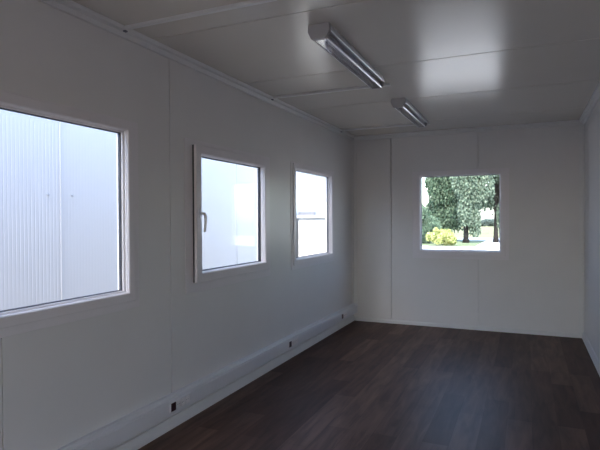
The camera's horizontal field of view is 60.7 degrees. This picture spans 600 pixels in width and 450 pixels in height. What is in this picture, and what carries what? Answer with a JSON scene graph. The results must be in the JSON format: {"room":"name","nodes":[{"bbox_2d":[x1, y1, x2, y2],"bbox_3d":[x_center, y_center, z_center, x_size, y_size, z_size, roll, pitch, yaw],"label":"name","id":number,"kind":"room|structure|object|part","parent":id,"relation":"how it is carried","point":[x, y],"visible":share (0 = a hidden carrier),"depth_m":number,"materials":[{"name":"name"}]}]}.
{"room":"portable office cabin","nodes":[
{"label":"portable office cabin","id":0,"kind":"room"},
{"bbox_2d":[0,0,353,449],"bbox_3d":[-1.083,0.105,2.820,0.070,2.420,8.820,0,1,24],"label":"wall","id":1,"kind":"structure","parent":0,"point":[61,384],"depth_m":3.17,"materials":[{"name":"white paint"}]},
{"bbox_2d":[0,89,138,337],"bbox_3d":[-1.228,-0.052,2.466,0.086,1.081,1.239,0,1,24],"label":"window","id":2,"kind":"structure","parent":1,"relation":"in","point":[14,321],"depth_m":2.77,"materials":[{"name":"white plastic"}]},
{"bbox_2d":[38,0,355,139],"bbox_3d":[-1.031,-1.081,2.781,0.056,0.048,8.680,0,1,24],"label":"trim","id":3,"kind":"structure","parent":1,"relation":"attached to","point":[70,7],"depth_m":3.26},
{"bbox_2d":[57,303,357,449],"bbox_3d":[-1.018,1.145,2.801,0.061,0.124,8.654,0,1,24],"label":"duct","id":4,"kind":"object","parent":1,"relation":"attached to","point":[115,433],"visible":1,"depth_m":3.45,"materials":[{"name":"plastic"}]},
{"bbox_2d":[170,392,190,412],"bbox_3d":[-0.765,1.142,3.298,0.011,0.064,0.215,0,1,24],"label":"power socket","id":5,"kind":"object","parent":4,"relation":"attached to","point":[184,400],"visible":1,"depth_m":3.29,"materials":[{"name":"plastic"}]},
{"bbox_2d":[176,400,180,408],"bbox_3d":[-0.774,1.142,3.271,0.003,0.049,0.043,0,1,24],"label":"outlet","id":6,"kind":"object","parent":5,"relation":"attached to","point":[178,402],"depth_m":3.27,"materials":[{"name":"white plastic"}]},
{"bbox_2d":[181,397,184,405],"bbox_3d":[-0.755,1.142,3.314,0.003,0.049,0.043,0,1,24],"label":"outlet","id":7,"kind":"object","parent":5,"relation":"attached to","point":[182,398],"depth_m":3.31,"materials":[{"name":"white plastic"}]},
{"bbox_2d":[185,395,189,403],"bbox_3d":[-0.736,1.141,3.357,0.003,0.049,0.043,0,1,24],"label":"outlet","id":8,"kind":"object","parent":5,"relation":"attached to","point":[187,397],"depth_m":3.36,"materials":[{"name":"white plastic"}]},
{"bbox_2d":[288,337,297,347],"bbox_3d":[-0.071,1.116,4.870,0.011,0.064,0.206,0,1,24],"label":"power socket","id":9,"kind":"object","parent":4,"relation":"attached to","point":[294,341],"visible":1,"depth_m":4.88,"materials":[{"name":"plastic"}]},
{"bbox_2d":[341,311,346,318],"bbox_3d":[0.530,1.096,6.229,0.011,0.062,0.187,0,1,24],"label":"power socket","id":10,"kind":"object","parent":4,"relation":"attached to","point":[343,315],"visible":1,"depth_m":6.24,"materials":[{"name":"plastic"}]},
{"bbox_2d":[184,137,269,293],"bbox_3d":[-0.508,-0.067,3.996,0.166,1.052,1.240,0,1,24],"label":"window","id":11,"kind":"structure","parent":1,"relation":"in","point":[197,279],"depth_m":3.70,"materials":[{"name":"white plastic"}]},
{"bbox_3d":[-0.660,-0.020,3.511,0.053,0.139,0.020,0,1,24],"label":"lever","id":12,"kind":"part","parent":11,"relation":"part of","materials":[{"name":"silver metal"}]},
{"bbox_3d":[-0.548,-0.085,4.013,0.080,0.896,1.049,0,1,24],"label":"frame","id":13,"kind":"part","parent":11,"relation":"part of","materials":[{"name":"white plastic"}]},
{"bbox_2d":[113,315,354,449],"bbox_3d":[-1.037,1.278,2.816,0.016,0.073,8.680,0,1,24],"label":"baseboard","id":14,"kind":"structure","parent":1,"relation":"attached to","point":[151,434],"depth_m":3.78,"materials":[{"name":"white plastic"}]},
{"bbox_2d":[290,161,333,269],"bbox_3d":[0.133,-0.096,5.545,0.086,1.057,1.218,0,1,24],"label":"window","id":15,"kind":"structure","parent":1,"relation":"in","point":[328,256],"depth_m":5.56,"materials":[{"name":"white plastic"}]},
{"bbox_3d":[0.127,-0.113,5.547,0.073,0.905,1.031,0,1,24],"label":"frame","id":16,"kind":"part","parent":15,"relation":"part of","materials":[{"name":"white plastic"}]},
{"bbox_2d":[72,0,599,135],"bbox_3d":[0.169,-1.175,2.249,2.820,0.140,8.820,0,1,24],"label":"ceiling","id":17,"kind":"structure","parent":0,"point":[459,63],"depth_m":3.32,"materials":[{"name":"white paint"}]},
{"bbox_2d":[123,0,277,32],"bbox_3d":[-0.547,-1.091,2.671,0.950,0.030,0.028,0,1,24],"label":"duct","id":18,"kind":"object","parent":17,"relation":"attached to","point":[250,2],"visible":1,"depth_m":2.65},
{"bbox_2d":[271,83,390,99],"bbox_3d":[0.234,-1.114,4.304,1.060,0.030,0.028,0,1,24],"label":"duct","id":19,"kind":"object","parent":17,"relation":"attached to","point":[386,84],"visible":1,"depth_m":4.30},
{"bbox_2d":[308,22,385,89],"bbox_3d":[0.348,-1.077,3.385,0.131,0.083,1.220,0,1,24],"label":"ceiling lamp","id":20,"kind":"object","parent":17,"relation":"attached to","point":[330,38],"visible":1,"depth_m":3.19,"materials":[{"name":"silver glass"}]},
{"bbox_3d":[0.292,-1.088,3.409,0.007,0.021,1.164,0,1,24],"label":"rail","id":21,"kind":"part","parent":20,"relation":"part of","materials":[{"name":"silver metal"}]},
{"bbox_3d":[0.403,-1.088,3.360,0.007,0.021,1.164,0,1,24],"label":"rail","id":22,"kind":"part","parent":20,"relation":"part of","materials":[{"name":"silver metal"}]},
{"bbox_2d":[341,123,429,131],"bbox_3d":[0.978,-1.137,5.987,1.060,0.030,0.028,0,1,24],"label":"duct","id":23,"kind":"object","parent":17,"relation":"attached to","point":[428,123],"visible":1,"depth_m":5.99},
{"bbox_2d":[391,97,427,127],"bbox_3d":[1.107,-1.101,5.104,0.131,0.083,1.140,0,1,24],"label":"ceiling lamp","id":24,"kind":"object","parent":17,"relation":"attached to","point":[402,105],"visible":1,"depth_m":4.96,"materials":[{"name":"silver glass"}]},
{"bbox_3d":[1.163,-1.111,5.080,0.007,0.021,1.084,0,1,24],"label":"rail","id":25,"kind":"part","parent":24,"relation":"part of","materials":[{"name":"silver metal"}]},
{"bbox_2d":[138,320,599,449],"bbox_3d":[0.182,1.375,2.278,2.820,0.120,8.820,0,1,24],"label":"floor","id":26,"kind":"structure","parent":0,"point":[365,385],"depth_m":3.80,"materials":[{"name":"brown wood"}]},
{"bbox_2d":[354,125,578,333],"bbox_3d":[1.943,0.050,6.265,2.680,2.420,0.070,0,1,24],"label":"wall","id":27,"kind":"structure","parent":0,"point":[537,288],"depth_m":6.13,"materials":[{"name":"white paint"}]},
{"bbox_2d":[352,140,356,302],"bbox_3d":[0.717,-0.037,6.740,0.052,2.152,0.050,0,1,24],"label":"trim","id":28,"kind":"structure","parent":27,"relation":"attached to","point":[354,142],"depth_m":6.75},
{"bbox_2d":[412,168,508,259],"bbox_3d":[1.943,-0.129,6.252,1.127,1.082,0.086,0,1,24],"label":"window","id":29,"kind":"structure","parent":27,"relation":"in","point":[502,253],"depth_m":6.20,"materials":[{"name":"white plastic"}]},
{"bbox_3d":[1.946,-0.147,6.258,0.940,0.930,0.073,0,1,24],"label":"frame","id":30,"kind":"part","parent":29,"relation":"part of","materials":[{"name":"white plastic"}]},
{"bbox_2d":[355,317,578,337],"bbox_3d":[1.918,1.238,6.245,2.610,0.044,0.016,0,1,24],"label":"baseboard","id":31,"kind":"structure","parent":27,"relation":"attached to","point":[572,335],"depth_m":6.17,"materials":[{"name":"white plastic"}]},
{"bbox_2d":[354,120,581,139],"bbox_3d":[1.911,-1.135,6.194,2.636,0.048,0.056,0,1,24],"label":"trim","id":32,"kind":"structure","parent":27,"relation":"attached to","point":[570,122],"depth_m":6.12,"materials":[{"name":"white plastic"}]},
{"bbox_2d":[579,124,584,337],"bbox_3d":[3.121,0.073,5.680,0.052,2.374,0.050,0,1,24],"label":"trim","id":33,"kind":"structure","parent":27,"relation":"attached to","point":[582,126],"depth_m":5.69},
{"bbox_2d":[585,100,599,361],"bbox_3d":[1.433,0.104,1.708,0.070,2.420,8.820,0,1,24],"label":"wall","id":34,"kind":"structure","parent":0,"point":[592,125],"depth_m":4.97,"materials":[{"name":"white paint"}]},
{"bbox_2d":[579,82,599,123],"bbox_3d":[1.369,-1.081,1.720,0.056,0.048,8.680,0,1,24],"label":"trim","id":35,"kind":"structure","parent":34,"relation":"attached to","point":[595,98],"depth_m":4.79,"materials":[{"name":"white plastic"}]},
{"bbox_2d":[582,332,599,375],"bbox_3d":[1.397,1.275,1.740,0.022,0.078,8.680,0,1,24],"label":"baseboard","id":36,"kind":"structure","parent":34,"relation":"attached to","point":[591,352],"depth_m":4.89,"materials":[{"name":"white plastic"}]},
{"label":"outside","id":37,"kind":"structure","parent":0,"visible":0},
{"bbox_3d":[-7.565,1.868,-11.939,120.000,0.199,52.000,0,1,24],"label":"ground","id":38,"kind":"structure","parent":37,"visible":0},
{"bbox_2d":[0,109,324,310],"bbox_3d":[-2.033,0.084,7.350,2.530,2.870,16.400,0,1,24],"label":"neighbouring building exterior","id":39,"kind":"structure","parent":38,"relation":"on","point":[58,180],"depth_m":4.44,"materials":[{"name":"metal"}]},
{"bbox_3d":[-3.119,0.136,1.897,0.050,2.500,5.330,0,1,24],"label":"wall panel","id":40,"kind":"part","parent":39,"relation":"part of","materials":[{"name":"white metal"}]},
{"bbox_3d":[-1.458,0.085,5.656,0.050,2.500,2.858,0,1,24],"label":"wall panel","id":41,"kind":"part","parent":39,"relation":"part of","materials":[{"name":"white metal"}]},
{"bbox_3d":[-0.295,0.049,8.288,0.050,2.500,2.864,0,1,24],"label":"wall panel","id":42,"kind":"part","parent":39,"relation":"part of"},
{"bbox_3d":[0.873,0.012,10.931,0.050,2.500,2.884,0,1,24],"label":"wall panel","id":43,"kind":"part","parent":39,"relation":"part of","materials":[{"name":"white metal"}]},
{"bbox_2d":[297,215,325,256],"bbox_3d":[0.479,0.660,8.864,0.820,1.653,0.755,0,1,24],"label":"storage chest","id":44,"kind":"object","parent":38,"relation":"on","point":[312,236],"visible":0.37,"depth_m":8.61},
{"bbox_2d":[298,212,315,214],"bbox_3d":[0.118,-0.192,8.692,0.300,0.056,0.060,0,1,24],"label":"metal bar","id":45,"kind":"object","parent":44,"relation":"on","point":[299,213],"visible":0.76,"depth_m":8.66,"materials":[{"name":"white metal"}]},
{"bbox_3d":[0.475,-0.143,8.855,0.820,0.048,0.755,0,1,24],"label":"lid","id":46,"kind":"part","parent":44,"relation":"part of","materials":[{"name":"white plastic"}]},
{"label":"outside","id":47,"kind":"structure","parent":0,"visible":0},
{"bbox_2d":[451,224,498,237],"bbox_3d":[59.520,-0.224,139.888,300.000,0.220,216.000,0,1,24],"label":"field","id":48,"kind":"structure","parent":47,"point":[487,231],"depth_m":53.17,"materials":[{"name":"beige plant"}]},
{"bbox_2d":[463,218,493,225],"bbox_3d":[30.971,-0.514,101.108,53.482,1.935,3.562,0,1,24],"label":"hedge","id":49,"kind":"object","parent":48,"relation":"on","point":[485,222],"visible":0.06,"depth_m":98.21,"materials":[{"name":"green plant"}]},
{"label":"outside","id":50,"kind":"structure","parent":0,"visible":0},
{"bbox_2d":[422,241,498,249],"bbox_3d":[9.408,1.341,26.475,120.000,0.199,32.000,0,1,24],"label":"yard","id":51,"kind":"structure","parent":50,"point":[486,245],"depth_m":28.06,"materials":[{"name":"concrete"}]},
{"bbox_2d":[422,240,485,246],"bbox_3d":[-2.018,1.155,38.410,29.450,0.020,8.200,0,1,24],"label":"lawn","id":52,"kind":"structure","parent":51,"relation":"on","point":[473,243],"depth_m":31.45,"materials":[{"name":"green plant"}]},
{"bbox_2d":[422,203,440,243],"bbox_3d":[7.782,-0.136,32.643,2.523,2.654,1.790,0,1,24],"label":"shrub","id":53,"kind":"object","parent":52,"relation":"on","point":[428,223],"visible":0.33,"depth_m":32.17,"materials":[{"name":"green plant"}]},
{"bbox_2d":[426,227,456,245],"bbox_3d":[8.211,0.661,29.740,1.826,1.132,1.156,0,1,24],"label":"bush","id":54,"kind":"object","parent":52,"relation":"on","point":[443,236],"visible":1,"depth_m":29.47,"materials":[{"name":"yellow plant"}]},
{"bbox_2d":[424,177,463,232],"bbox_3d":[10.142,-2.812,35.973,3.128,7.902,2.927,0,1,31],"label":"dense tree","id":55,"kind":"object","parent":52,"relation":"on","point":[442,204],"visible":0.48,"depth_m":35.08,"materials":[{"name":"green plant"}]},
{"bbox_2d":[449,175,494,242],"bbox_3d":[11.177,-2.696,32.793,3.070,7.732,2.101,0,1,24],"label":"weeping tree","id":56,"kind":"object","parent":52,"relation":"on","point":[471,191],"visible":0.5,"depth_m":32.35,"materials":[{"name":"green plant"}]},
{"bbox_2d":[478,175,498,241],"bbox_3d":[12.871,-2.674,33.665,2.633,7.642,2.391,0,1,17],"label":"weeping tree","id":57,"kind":"object","parent":51,"relation":"on","point":[494,204],"visible":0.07,"depth_m":33.61,"materials":[{"name":"green plant"}]},
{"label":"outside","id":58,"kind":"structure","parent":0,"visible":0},
{"bbox_2d":[457,238,492,240],"bbox_3d":[14.560,1.066,38.135,120.000,0.030,4.500,0,1,24],"label":"road","id":59,"kind":"structure","parent":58,"point":[486,239],"depth_m":37.80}
]}

